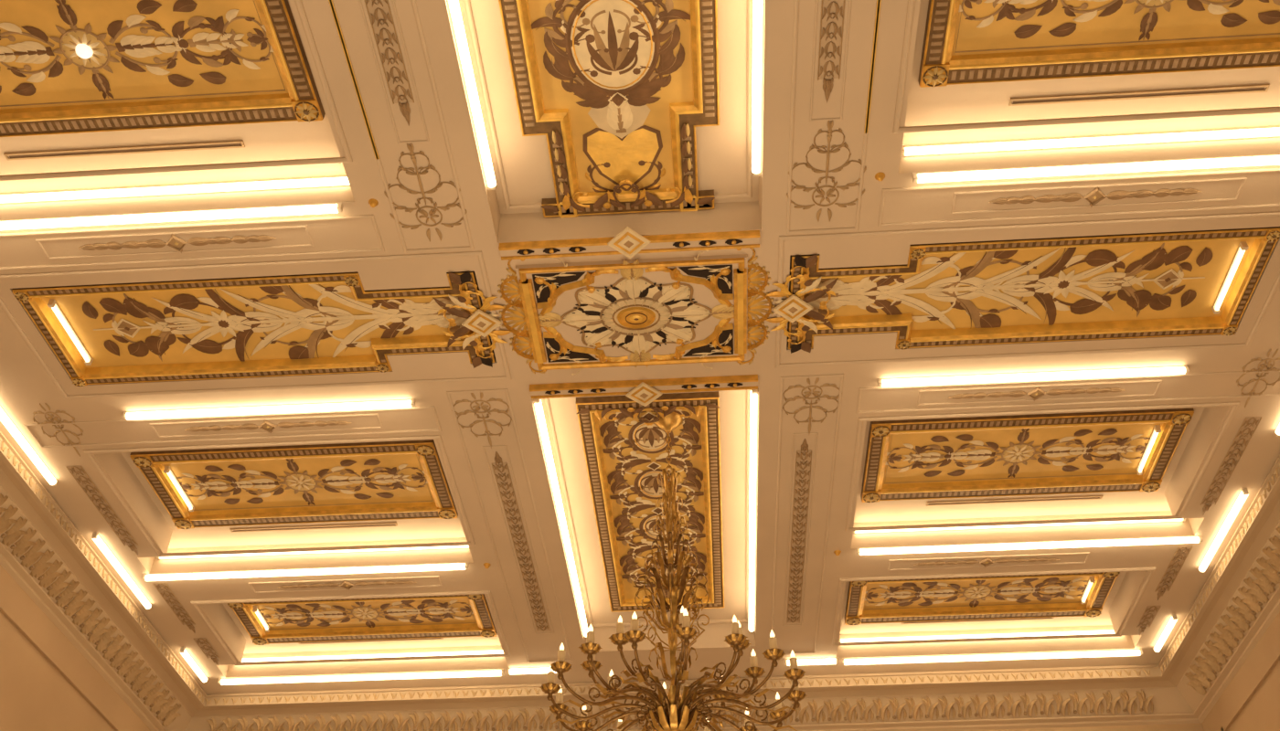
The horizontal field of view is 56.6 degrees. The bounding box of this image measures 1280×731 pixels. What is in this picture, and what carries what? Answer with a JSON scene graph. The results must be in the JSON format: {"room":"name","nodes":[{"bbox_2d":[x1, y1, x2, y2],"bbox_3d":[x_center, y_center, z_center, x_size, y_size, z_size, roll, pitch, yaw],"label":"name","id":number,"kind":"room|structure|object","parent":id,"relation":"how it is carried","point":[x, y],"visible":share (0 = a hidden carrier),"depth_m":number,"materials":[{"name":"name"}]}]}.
{"room":"ballroom","nodes":[
{"label":"ballroom","id":0,"kind":"room"},
{"bbox_2d":[0,565,150,730],"bbox_3d":[-5.016,1.399,4.464,0.200,6.900,13.920,-3,-41,3],"label":"wall","id":1,"kind":"structure","parent":0,"point":[35,696],"depth_m":9.23,"materials":[{"name":"paint"}]},
{"bbox_2d":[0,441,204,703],"bbox_3d":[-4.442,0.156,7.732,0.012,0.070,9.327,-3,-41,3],"label":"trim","id":2,"kind":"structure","parent":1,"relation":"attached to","point":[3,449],"depth_m":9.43,"materials":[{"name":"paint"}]},
{"bbox_2d":[0,431,206,730],"bbox_3d":[-4.739,-0.957,6.325,0.380,0.540,13.720,-3,-41,3],"label":"trim","id":3,"kind":"structure","parent":1,"relation":"attached to","point":[39,517],"depth_m":9.53,"materials":[{"name":"paint"}]},
{"bbox_2d":[0,600,1279,730],"bbox_3d":[-0.001,2.124,5.517,9.640,4.750,10.320,-3,-41,3],"label":"trim","id":4,"kind":"structure","parent":1,"relation":"attached to","point":[4,609],"depth_m":9.58,"materials":[{"name":"paint"}]},
{"bbox_2d":[0,0,1279,694],"bbox_3d":[-0.114,-1.427,6.443,10.000,0.550,14.100,-3,-41,3],"label":"ceiling","id":5,"kind":"structure","parent":0,"point":[721,150],"depth_m":7.67,"materials":[{"name":"paint"}]},
{"bbox_2d":[0,405,57,486],"bbox_3d":[-4.295,0.455,8.165,0.052,0.058,1.250,-3,-41,3],"label":"lamp","id":6,"kind":"object","parent":5,"relation":"attached to","point":[5,418],"visible":1,"depth_m":8.28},
{"bbox_2d":[32,403,83,457],"bbox_3d":[-3.983,0.440,8.194,0.287,0.033,0.600,-3,-41,3],"label":"scroll","id":7,"kind":"object","parent":5,"relation":"attached to","point":[50,415],"visible":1,"depth_m":8.12,"materials":[{"name":"paint"}]},
{"bbox_2d":[66,465,138,555],"bbox_3d":[-4.016,1.106,8.968,0.112,0.036,1.200,-3,-41,3],"label":"strip","id":8,"kind":"object","parent":5,"relation":"attached to","point":[78,472],"visible":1,"depth_m":8.90,"materials":[{"name":"paint"}]},
{"bbox_2d":[91,532,151,609],"bbox_3d":[-4.171,1.675,9.590,0.052,0.058,1.130,-3,-41,3],"label":"lamp","id":9,"kind":"object","parent":5,"relation":"attached to","point":[95,537],"visible":1,"depth_m":9.53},
{"bbox_2d":[3,139,245,160],"bbox_3d":[-2.880,-1.203,6.637,1.360,0.012,0.044,-3,-41,3],"label":"ceiling vent","id":10,"kind":"object","parent":5,"relation":"in","point":[225,144],"visible":1,"depth_m":6.63,"materials":[{"name":"paint"}]},
{"bbox_2d":[0,0,325,137],"bbox_3d":[-2.864,-1.605,6.109,2.250,0.084,0.980,-3,-41,3],"label":"ceiling panel","id":11,"kind":"object","parent":5,"relation":"attached to","point":[153,64],"visible":1,"depth_m":6.21,"materials":[{"name":"brown wood"}]},
{"bbox_2d":[74,43,93,58],"bbox_3d":[-2.864,-1.612,6.116,0.084,0.030,0.084,-3,-41,3],"label":"spot lamp","id":12,"kind":"object","parent":11,"relation":"attached to","point":[82,50],"visible":1,"depth_m":6.10,"materials":[{"name":"white glass"}]},
{"bbox_2d":[0,202,343,230],"bbox_3d":[-2.932,-0.822,6.678,2.550,0.057,0.050,-3,-41,3],"label":"lamp","id":13,"kind":"object","parent":5,"relation":"attached to","point":[333,208],"visible":1,"depth_m":6.64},
{"bbox_2d":[153,583,195,632],"bbox_3d":[-3.919,2.059,10.083,0.112,0.034,0.840,-3,-41,3],"label":"strip","id":14,"kind":"object","parent":5,"relation":"attached to","point":[163,589],"visible":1,"depth_m":10.03,"materials":[{"name":"paint"}]},
{"bbox_2d":[0,177,350,204],"bbox_3d":[-2.870,-0.984,6.760,2.520,0.042,0.053,-3,-41,3],"label":"lamp","id":15,"kind":"object","parent":5,"relation":"attached to","point":[334,182],"visible":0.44,"depth_m":6.73,"materials":[{"name":"white plastic"}]},
{"bbox_2d":[78,233,276,253],"bbox_3d":[-2.668,-0.708,6.849,1.160,0.043,0.160,-3,-41,3],"label":"garland","id":16,"kind":"object","parent":5,"relation":"attached to","point":[175,242],"visible":1,"depth_m":6.84,"materials":[{"name":"paint"}]},
{"bbox_2d":[180,647,208,682],"bbox_3d":[-4.062,2.736,10.829,0.052,0.058,0.620,-3,-41,3],"label":"lamp","id":17,"kind":"object","parent":5,"relation":"attached to","point":[185,654],"visible":1,"depth_m":10.79,"materials":[{"name":"white plastic"}]},
{"bbox_2d":[193,638,219,665],"bbox_3d":[-3.867,2.569,10.678,0.112,0.036,0.510,-3,-41,3],"label":"strip","id":18,"kind":"object","parent":5,"relation":"attached to","point":[203,644],"visible":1,"depth_m":10.63,"materials":[{"name":"paint"}]},
{"bbox_2d":[11,270,511,387],"bbox_3d":[-2.275,-0.262,7.441,2.946,0.154,1.030,-3,-41,3],"label":"ceiling panel","id":19,"kind":"object","parent":5,"relation":"attached to","point":[318,324],"visible":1,"depth_m":7.48,"materials":[{"name":"gold wood"}]},
{"bbox_2d":[47,298,93,365],"bbox_3d":[-3.595,-0.205,7.508,0.032,0.048,0.570,-3,-41,3],"label":"lamp","id":20,"kind":"object","parent":19,"relation":"attached to","point":[52,304],"visible":1,"depth_m":7.49,"materials":[{"name":"white plastic"}]},
{"bbox_2d":[461,309,501,337],"bbox_3d":[-0.976,-0.255,7.322,0.177,0.022,0.177,30,-49,-30],"label":"boss","id":21,"kind":"object","parent":19,"relation":"attached to","point":[481,323],"visible":1,"depth_m":7.32,"materials":[{"name":"beige paint"}]},
{"bbox_2d":[185,419,351,433],"bbox_3d":[-2.553,0.414,8.160,1.160,0.043,0.160,-3,-41,3],"label":"garland","id":22,"kind":"object","parent":5,"relation":"attached to","point":[267,426],"visible":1,"depth_m":8.15,"materials":[{"name":"paint"}]},
{"bbox_2d":[122,398,415,419],"bbox_3d":[-2.497,0.296,7.985,1.990,0.057,0.050,-3,-41,3],"label":"lamp","id":23,"kind":"object","parent":5,"relation":"attached to","point":[396,403],"visible":1,"depth_m":7.97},
{"bbox_2d":[130,439,458,529],"bbox_3d":[-2.592,0.919,9.057,2.250,0.084,0.980,-3,-41,3],"label":"ceiling panel","id":24,"kind":"object","parent":5,"relation":"attached to","point":[400,480],"visible":1,"depth_m":9.08,"materials":[{"name":"brown wood"}]},
{"bbox_2d":[163,466,194,511],"bbox_3d":[-3.530,0.950,9.112,0.032,0.048,0.550,-3,-41,3],"label":"lamp","id":25,"kind":"object","parent":24,"relation":"attached to","point":[167,470],"visible":1,"depth_m":9.10,"materials":[{"name":"white plastic"}]},
{"bbox_2d":[141,562,469,581],"bbox_3d":[-2.703,1.665,9.583,2.660,0.057,0.050,-3,-41,3],"label":"lamp","id":26,"kind":"object","parent":5,"relation":"attached to","point":[456,566],"visible":1,"depth_m":9.56,"materials":[{"name":"white plastic"}]},
{"bbox_2d":[156,545,469,560],"bbox_3d":[-2.656,1.510,9.673,2.600,0.042,0.053,-3,-41,3],"label":"lamp","id":27,"kind":"object","parent":5,"relation":"attached to","point":[453,547],"visible":0.36,"depth_m":9.66,"materials":[{"name":"white plastic"}]},
{"bbox_2d":[229,522,397,533],"bbox_3d":[-2.625,1.302,9.563,1.360,0.012,0.044,-3,-41,3],"label":"ceiling vent","id":28,"kind":"object","parent":5,"relation":"in","point":[372,525],"visible":1,"depth_m":9.56,"materials":[{"name":"metal"}]},
{"bbox_2d":[277,580,416,589],"bbox_3d":[-2.412,1.803,9.782,1.160,0.043,0.160,-3,-41,3],"label":"garland","id":29,"kind":"object","parent":5,"relation":"attached to","point":[346,585],"visible":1,"depth_m":9.77,"materials":[{"name":"paint"}]},
{"bbox_2d":[217,670,504,685],"bbox_3d":[-2.588,2.892,11.016,2.680,0.057,0.050,-3,-41,3],"label":"lamp","id":30,"kind":"object","parent":5,"relation":"attached to","point":[480,673],"visible":1,"depth_m":11.00,"materials":[{"name":"white plastic"}]},
{"bbox_2d":[227,594,497,645],"bbox_3d":[-2.457,2.243,10.604,2.250,0.084,0.820,-3,-41,3],"label":"ceiling panel","id":31,"kind":"object","parent":5,"relation":"attached to","point":[455,615],"visible":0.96,"depth_m":10.70,"materials":[{"name":"gold wood"}]},
{"bbox_2d":[252,606,270,631],"bbox_3d":[-3.395,2.274,10.659,0.032,0.048,0.390,-3,-41,3],"label":"lamp","id":32,"kind":"object","parent":31,"relation":"attached to","point":[255,609],"visible":1,"depth_m":10.65,"materials":[{"name":"white plastic"}]},
{"bbox_2d":[298,638,443,644],"bbox_3d":[-2.498,2.548,11.018,1.360,0.012,0.044,-3,-41,3],"label":"ceiling vent","id":33,"kind":"object","parent":5,"relation":"in","point":[425,639],"visible":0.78,"depth_m":11.02,"materials":[{"name":"paint"}]},
{"bbox_2d":[241,650,503,662],"bbox_3d":[-2.532,2.723,11.090,2.600,0.042,0.053,-3,-41,3],"label":"lamp","id":34,"kind":"object","parent":5,"relation":"attached to","point":[476,652],"visible":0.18,"depth_m":11.07,"materials":[{"name":"white plastic"}]},
{"bbox_2d":[368,198,378,207],"bbox_3d":[-1.485,-0.899,6.612,0.056,0.032,0.055,-3,-41,3],"label":"stud","id":35,"kind":"object","parent":5,"relation":"attached to","point":[372,202],"visible":1,"depth_m":6.60,"materials":[{"name":"gold metal"}]},
{"bbox_2d":[364,0,414,126],"bbox_3d":[-1.280,-1.995,5.356,0.112,0.035,2.260,-3,-41,3],"label":"strip","id":36,"kind":"object","parent":5,"relation":"attached to","point":[378,11],"visible":1,"depth_m":5.88,"materials":[{"name":"paint"}]},
{"bbox_2d":[384,143,466,242],"bbox_3d":[-1.199,-0.956,6.572,0.434,0.033,0.720,-3,-41,3],"label":"scroll","id":37,"kind":"object","parent":5,"relation":"attached to","point":[428,212],"visible":1,"depth_m":6.61,"materials":[{"name":"paint"}]},
{"bbox_2d":[446,0,496,190],"bbox_3d":[-0.929,-2.040,5.364,0.057,0.050,3.250,-3,-41,3],"label":"lamp","id":38,"kind":"object","parent":5,"relation":"attached to","point":[453,7],"visible":1,"depth_m":6.08,"materials":[{"name":"white plastic"}]},
{"bbox_2d":[451,391,512,448],"bbox_3d":[-1.090,0.352,8.099,0.426,0.033,0.550,20,-45,-22],"label":"scroll","id":39,"kind":"object","parent":5,"relation":"attached to","point":[483,409],"visible":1,"depth_m":8.04,"materials":[{"name":"paint"}]},
{"bbox_2d":[483,563,490,568],"bbox_3d":[-1.229,1.613,9.545,0.056,0.032,0.055,-3,-41,3],"label":"stud","id":40,"kind":"object","parent":5,"relation":"attached to","point":[486,565],"visible":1,"depth_m":9.54,"materials":[{"name":"gold metal"}]},
{"bbox_2d":[491,451,550,631],"bbox_3d":[-0.928,1.457,9.389,0.112,0.034,2.640,-3,-41,3],"label":"strip","id":41,"kind":"object","parent":5,"relation":"attached to","point":[501,471],"visible":1,"depth_m":9.28,"materials":[{"name":"paint"}]},
{"bbox_2d":[506,667,556,674],"bbox_3d":[-0.978,2.804,10.918,0.490,0.057,0.050,-3,-41,3],"label":"lamp","id":42,"kind":"object","parent":5,"relation":"attached to","point":[527,670],"visible":0.64,"depth_m":10.90,"materials":[{"name":"white plastic"}]},
{"bbox_2d":[532,398,588,638],"bbox_3d":[-0.587,1.315,9.282,0.057,0.050,3.350,-3,-41,3],"label":"lamp","id":43,"kind":"object","parent":5,"relation":"attached to","point":[537,402],"visible":0.82,"depth_m":8.99,"materials":[{"name":"white plastic"}]},
{"bbox_2d":[328,0,881,159],"bbox_3d":[-0.208,-2.148,5.169,2.618,0.012,3.020,-3,-41,3],"label":"trim","id":44,"kind":"structure","parent":5,"relation":"attached to","point":[878,1],"depth_m":5.95,"materials":[{"name":"gold metal"}]},
{"bbox_2d":[498,0,719,217],"bbox_3d":[-0.170,-1.927,5.747,1.080,0.076,3.239,-3,-41,3],"label":"ceiling panel","id":45,"kind":"object","parent":5,"relation":"attached to","point":[619,91],"visible":1,"depth_m":6.33,"materials":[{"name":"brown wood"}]},
{"bbox_2d":[498,230,760,260],"bbox_3d":[-0.061,-0.691,6.844,1.500,0.051,0.100,-3,-41,3],"label":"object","id":46,"kind":"object","parent":5,"relation":"attached to","point":[745,239],"visible":1,"depth_m":6.83,"materials":[{"name":"paint"}]},
{"bbox_2d":[607,226,650,258],"bbox_3d":[-0.064,-0.695,6.788,0.177,0.022,0.177,30,-49,-30],"label":"boss","id":47,"kind":"object","parent":46,"relation":"attached to","point":[627,242],"visible":1,"depth_m":6.78,"materials":[{"name":"beige paint"}]},
{"bbox_2d":[497,247,775,375],"bbox_3d":[-0.023,-0.302,7.280,1.704,0.074,1.071,-3,-41,3],"label":"ceiling medallion","id":48,"kind":"object","parent":5,"relation":"attached to","point":[698,309],"visible":1,"depth_m":7.24,"materials":[{"name":"paint"}]},
{"bbox_2d":[0,0,1279,665],"bbox_3d":[-0.020,-0.380,7.412,8.520,0.260,9.060,-3,-41,3],"label":"trim","id":49,"kind":"structure","parent":5,"relation":"attached to","point":[897,129],"depth_m":7.56,"materials":[{"name":"paint"}]},
{"bbox_2d":[529,374,757,398],"bbox_3d":[0.024,0.143,7.818,1.500,0.051,0.100,-3,-41,3],"label":"bar","id":50,"kind":"object","parent":5,"relation":"attached to","point":[748,381],"visible":1,"depth_m":7.80,"materials":[{"name":"paint"}]},
{"bbox_2d":[625,382,662,406],"bbox_3d":[0.027,0.197,7.830,0.177,0.022,0.177,30,-49,-30],"label":"boss","id":51,"kind":"object","parent":50,"relation":"attached to","point":[643,394],"visible":1,"depth_m":7.82,"materials":[{"name":"beige paint"}]},
{"bbox_2d":[576,391,724,612],"bbox_3d":[0.147,1.189,9.386,1.007,0.076,2.950,-3,-41,3],"label":"ceiling panel","id":52,"kind":"object","parent":5,"relation":"attached to","point":[624,451],"visible":0.83,"depth_m":9.08,"materials":[{"name":"brown wood"}]},
{"bbox_2d":[538,411,806,730],"bbox_3d":[0.202,1.328,7.685,1.597,2.520,1.597,10,-42,-12],"label":"chandelier","id":53,"kind":"object","parent":5,"relation":"hanging from","point":[673,711],"visible":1,"depth_m":7.09,"materials":[{"name":"gold metal"}]},
{"bbox_2d":[748,387,758,632],"bbox_3d":[0.876,1.250,9.210,0.057,0.050,3.350,-3,-41,3],"label":"lamp","id":54,"kind":"object","parent":5,"relation":"attached to","point":[754,393],"visible":0.96,"depth_m":8.92,"materials":[{"name":"white plastic"}]},
{"bbox_2d":[751,0,764,176],"bbox_3d":[0.535,-2.105,5.292,0.057,0.050,3.250,-3,-41,3],"label":"lamp","id":55,"kind":"object","parent":5,"relation":"attached to","point":[758,6],"visible":1,"depth_m":6.05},
{"bbox_2d":[786,438,811,622],"bbox_3d":[1.237,1.360,9.282,0.112,0.034,2.640,-3,-41,3],"label":"strip","id":56,"kind":"object","parent":5,"relation":"attached to","point":[803,461],"visible":1,"depth_m":9.16,"materials":[{"name":"paint"}]},
{"bbox_2d":[784,657,838,665],"bbox_3d":[1.556,2.691,10.793,0.490,0.057,0.050,-3,-41,3],"label":"lamp","id":57,"kind":"object","parent":5,"relation":"attached to","point":[811,661],"visible":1,"depth_m":10.77,"materials":[{"name":"white plastic"}]},
{"bbox_2d":[781,376,842,434],"bbox_3d":[1.125,0.253,7.990,0.426,0.033,0.550,20,-45,-22],"label":"scroll","id":58,"kind":"object","parent":5,"relation":"attached to","point":[812,392],"visible":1,"depth_m":7.93,"materials":[{"name":"paint"}]},
{"bbox_2d":[786,120,866,222],"bbox_3d":[1.016,-1.054,6.463,0.434,0.033,0.720,-3,-41,3],"label":"scroll","id":59,"kind":"object","parent":5,"relation":"attached to","point":[825,192],"visible":1,"depth_m":6.50,"materials":[{"name":"paint"}]},
{"bbox_2d":[817,0,845,102],"bbox_3d":[0.885,-2.091,5.249,0.112,0.035,2.260,-3,-41,3],"label":"strip","id":60,"kind":"object","parent":5,"relation":"attached to","point":[832,11],"visible":1,"depth_m":5.83,"materials":[{"name":"paint"}]},
{"bbox_2d":[833,550,841,555],"bbox_3d":[1.565,1.488,9.408,0.056,0.032,0.055,-3,-41,3],"label":"stud","id":61,"kind":"object","parent":5,"relation":"attached to","point":[837,552],"visible":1,"depth_m":9.40,"materials":[{"name":"gold metal"}]},
{"bbox_2d":[874,171,885,181],"bbox_3d":[1.309,-1.023,6.474,0.056,0.032,0.055,-3,-41,3],"label":"stud","id":62,"kind":"object","parent":5,"relation":"attached to","point":[880,176],"visible":1,"depth_m":6.46,"materials":[{"name":"gold metal"}]},
{"bbox_2d":[838,630,1114,642],"bbox_3d":[3.106,2.472,10.813,2.600,0.042,0.053,-3,-41,3],"label":"lamp","id":63,"kind":"object","parent":5,"relation":"attached to","point":[1087,632],"visible":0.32,"depth_m":10.79,"materials":[{"name":"white plastic"}]},
{"bbox_2d":[901,617,1054,624],"bbox_3d":[3.050,2.301,10.746,1.360,0.012,0.044,-3,-41,3],"label":"ceiling vent","id":64,"kind":"object","parent":5,"relation":"in","point":[1052,618],"visible":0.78,"depth_m":10.75,"materials":[{"name":"metal"}]},
{"bbox_2d":[844,572,1119,625],"bbox_3d":[2.941,2.002,10.338,2.250,0.084,0.820,-3,-41,3],"label":"ceiling panel","id":65,"kind":"object","parent":5,"relation":"attached to","point":[1051,595],"visible":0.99,"depth_m":10.43,"materials":[{"name":"brown wood"}]},
{"bbox_2d":[1080,576,1095,604],"bbox_3d":[3.879,1.950,10.301,0.032,0.048,0.390,-3,-41,3],"label":"lamp","id":66,"kind":"object","parent":65,"relation":"attached to","point":[1091,581],"visible":1,"depth_m":10.28,"materials":[{"name":"white plastic"}]},
{"bbox_2d":[913,557,1059,567],"bbox_3d":[2.777,1.572,9.527,1.160,0.043,0.160,-3,-41,3],"label":"garland","id":67,"kind":"object","parent":5,"relation":"attached to","point":[986,561],"visible":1,"depth_m":9.52,"materials":[{"name":"paint"}]},
{"bbox_2d":[841,649,1142,665],"bbox_3d":[3.169,2.636,10.733,2.680,0.057,0.050,-3,-41,3],"label":"lamp","id":68,"kind":"object","parent":5,"relation":"attached to","point":[1135,652],"visible":1,"depth_m":10.72,"materials":[{"name":"white plastic"}]},
{"bbox_2d":[925,495,1103,506],"bbox_3d":[2.923,1.055,9.290,1.360,0.012,0.044,-3,-41,3],"label":"ceiling vent","id":69,"kind":"object","parent":5,"relation":"in","point":[1086,497],"visible":1,"depth_m":9.29,"materials":[{"name":"paint"}]},
{"bbox_2d":[852,518,1186,534],"bbox_3d":[2.982,1.259,9.396,2.600,0.042,0.053,-3,-41,3],"label":"lamp","id":70,"kind":"object","parent":5,"relation":"attached to","point":[1182,519],"visible":0.48,"depth_m":9.38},
{"bbox_2d":[765,226,1279,353],"bbox_3d":[2.229,-0.462,7.220,2.946,0.154,1.030,-3,-41,3],"label":"ceiling panel","id":71,"kind":"object","parent":5,"relation":"attached to","point":[1158,284],"visible":0.99,"depth_m":7.25,"materials":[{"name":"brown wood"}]},
{"bbox_2d":[772,294,813,323],"bbox_3d":[0.930,-0.340,7.228,0.177,0.022,0.177,30,-49,-30],"label":"boss","id":72,"kind":"object","parent":71,"relation":"attached to","point":[793,308],"visible":1,"depth_m":7.22,"materials":[{"name":"beige paint"}]},
{"bbox_2d":[1211,241,1248,314],"bbox_3d":[3.549,-0.523,7.157,0.032,0.048,0.570,-3,-41,3],"label":"lamp","id":73,"kind":"object","parent":71,"relation":"attached to","point":[1242,247],"visible":1,"depth_m":7.14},
{"bbox_2d":[860,407,1194,503],"bbox_3d":[2.806,0.679,8.792,2.250,0.084,0.980,-3,-41,3],"label":"ceiling panel","id":74,"kind":"object","parent":5,"relation":"attached to","point":[1081,453],"visible":1,"depth_m":8.82,"materials":[{"name":"brown wood"}]},
{"bbox_2d":[1136,425,1161,475],"bbox_3d":[3.744,0.626,8.755,0.032,0.048,0.550,-3,-41,3],"label":"lamp","id":75,"kind":"object","parent":74,"relation":"attached to","point":[1157,429],"visible":1,"depth_m":8.74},
{"bbox_2d":[855,535,1202,555],"bbox_3d":[3.034,1.410,9.301,2.660,0.057,0.050,-3,-41,3],"label":"lamp","id":76,"kind":"object","parent":5,"relation":"attached to","point":[1180,539],"visible":1,"depth_m":9.28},
{"bbox_2d":[877,365,1189,387],"bbox_3d":[2.552,0.072,7.737,1.990,0.057,0.050,-3,-41,3],"label":"lamp","id":77,"kind":"object","parent":5,"relation":"attached to","point":[1173,369],"visible":1,"depth_m":7.72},
{"bbox_2d":[948,386,1125,401],"bbox_3d":[2.635,0.183,7.905,1.160,0.043,0.160,-3,-41,3],"label":"garland","id":78,"kind":"object","parent":5,"relation":"attached to","point":[1037,393],"visible":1,"depth_m":7.90,"materials":[{"name":"paint"}]},
{"bbox_2d":[900,128,1279,157],"bbox_3d":[2.688,-1.232,6.487,2.520,0.042,0.053,-3,-41,3],"label":"lamp","id":79,"kind":"object","parent":5,"relation":"attached to","point":[1266,133],"visible":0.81,"depth_m":6.48,"materials":[{"name":"white plastic"}]},
{"bbox_2d":[989,186,1201,206],"bbox_3d":[2.521,-0.939,6.594,1.160,0.043,0.160,-3,-41,3],"label":"garland","id":80,"kind":"object","parent":5,"relation":"attached to","point":[1095,196],"visible":1,"depth_m":6.59,"materials":[{"name":"paint"}]},
{"bbox_2d":[911,154,1279,182],"bbox_3d":[2.756,-1.075,6.399,2.550,0.057,0.050,-3,-41,3],"label":"lamp","id":81,"kind":"object","parent":5,"relation":"attached to","point":[1267,159],"visible":1,"depth_m":6.39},
{"bbox_2d":[917,0,1279,88],"bbox_3d":[2.564,-1.846,5.843,2.250,0.084,0.980,-3,-41,3],"label":"ceiling panel","id":82,"kind":"object","parent":5,"relation":"attached to","point":[965,41],"visible":1,"depth_m":6.08,"materials":[{"name":"gold wood"}]},
{"bbox_2d":[1008,84,1269,106],"bbox_3d":[2.667,-1.450,6.365,1.360,0.012,0.044,-3,-41,3],"label":"ceiling vent","id":83,"kind":"object","parent":5,"relation":"in","point":[1245,89],"visible":1,"depth_m":6.36,"materials":[{"name":"paint"}]},
{"bbox_2d":[1136,606,1161,635],"bbox_3d":[4.375,2.203,10.273,0.112,0.036,0.510,-3,-41,3],"label":"strip","id":84,"kind":"object","parent":5,"relation":"attached to","point":[1150,613],"visible":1,"depth_m":10.22,"materials":[{"name":"paint"}]},
{"bbox_2d":[1153,614,1177,652],"bbox_3d":[4.598,2.351,10.403,0.052,0.058,0.620,-3,-41,3],"label":"lamp","id":85,"kind":"object","parent":5,"relation":"attached to","point":[1173,619],"visible":1,"depth_m":10.36,"materials":[{"name":"white plastic"}]},
{"bbox_2d":[1155,545,1192,600],"bbox_3d":[4.323,1.692,9.678,0.112,0.034,0.840,-3,-41,3],"label":"strip","id":86,"kind":"object","parent":5,"relation":"attached to","point":[1181,553],"visible":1,"depth_m":9.63,"materials":[{"name":"paint"}]},
{"bbox_2d":[1197,488,1248,573],"bbox_3d":[4.490,1.290,9.164,0.052,0.058,1.130,-3,-41,3],"label":"lamp","id":87,"kind":"object","parent":5,"relation":"attached to","point":[1241,499],"visible":1,"depth_m":9.10,"materials":[{"name":"white plastic"}]},
{"bbox_2d":[1200,416,1261,515],"bbox_3d":[4.226,0.739,8.563,0.112,0.036,1.200,-3,-41,3],"label":"strip","id":88,"kind":"object","parent":5,"relation":"attached to","point":[1250,424],"visible":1,"depth_m":8.49,"materials":[{"name":"paint"}]},
{"bbox_2d":[1236,349,1279,408],"bbox_3d":[4.059,0.082,7.799,0.287,0.033,0.600,-3,-41,3],"label":"scroll","id":89,"kind":"object","parent":5,"relation":"attached to","point":[1267,361],"visible":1,"depth_m":7.73,"materials":[{"name":"paint"}]},
{"bbox_2d":[1274,422,1279,437],"bbox_3d":[4.366,0.070,7.739,0.052,0.058,1.250,-3,-41,3],"label":"lamp","id":90,"kind":"object","parent":5,"relation":"attached to","point":[1277,430],"visible":1,"depth_m":8.17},
{"bbox_2d":[956,724,1204,730],"bbox_3d":[0.347,5.633,9.422,9.640,6.900,0.200,-3,-41,3],"label":"wall","id":91,"kind":"structure","parent":0,"point":[1178,727],"depth_m":10.90,"materials":[{"name":"paint"}]},
{"bbox_2d":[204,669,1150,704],"bbox_3d":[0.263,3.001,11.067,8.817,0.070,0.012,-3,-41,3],"label":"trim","id":92,"kind":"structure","parent":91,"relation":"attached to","point":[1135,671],"depth_m":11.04,"materials":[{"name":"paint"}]},
{"bbox_2d":[184,664,1201,730],"bbox_3d":[0.322,3.166,11.154,9.640,0.540,0.380,-3,-41,3],"label":"trim","id":93,"kind":"structure","parent":91,"relation":"attached to","point":[1170,708],"depth_m":11.04,"materials":[{"name":"paint"}]},
{"bbox_2d":[1202,611,1279,730],"bbox_3d":[4.802,0.962,3.982,0.200,6.900,13.920,-3,-41,3],"label":"wall","id":94,"kind":"structure","parent":0,"point":[1262,712],"depth_m":9.76,"materials":[{"name":"paint"}]},
{"bbox_2d":[1158,455,1279,724],"bbox_3d":[4.501,-1.368,5.871,0.380,0.540,13.720,-3,-41,3],"label":"trim","id":95,"kind":"structure","parent":94,"relation":"attached to","point":[1262,528],"depth_m":9.69,"materials":[{"name":"paint"}]},
{"bbox_2d":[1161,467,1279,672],"bbox_3d":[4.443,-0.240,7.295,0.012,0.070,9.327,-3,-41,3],"label":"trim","id":96,"kind":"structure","parent":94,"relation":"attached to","point":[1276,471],"depth_m":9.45,"materials":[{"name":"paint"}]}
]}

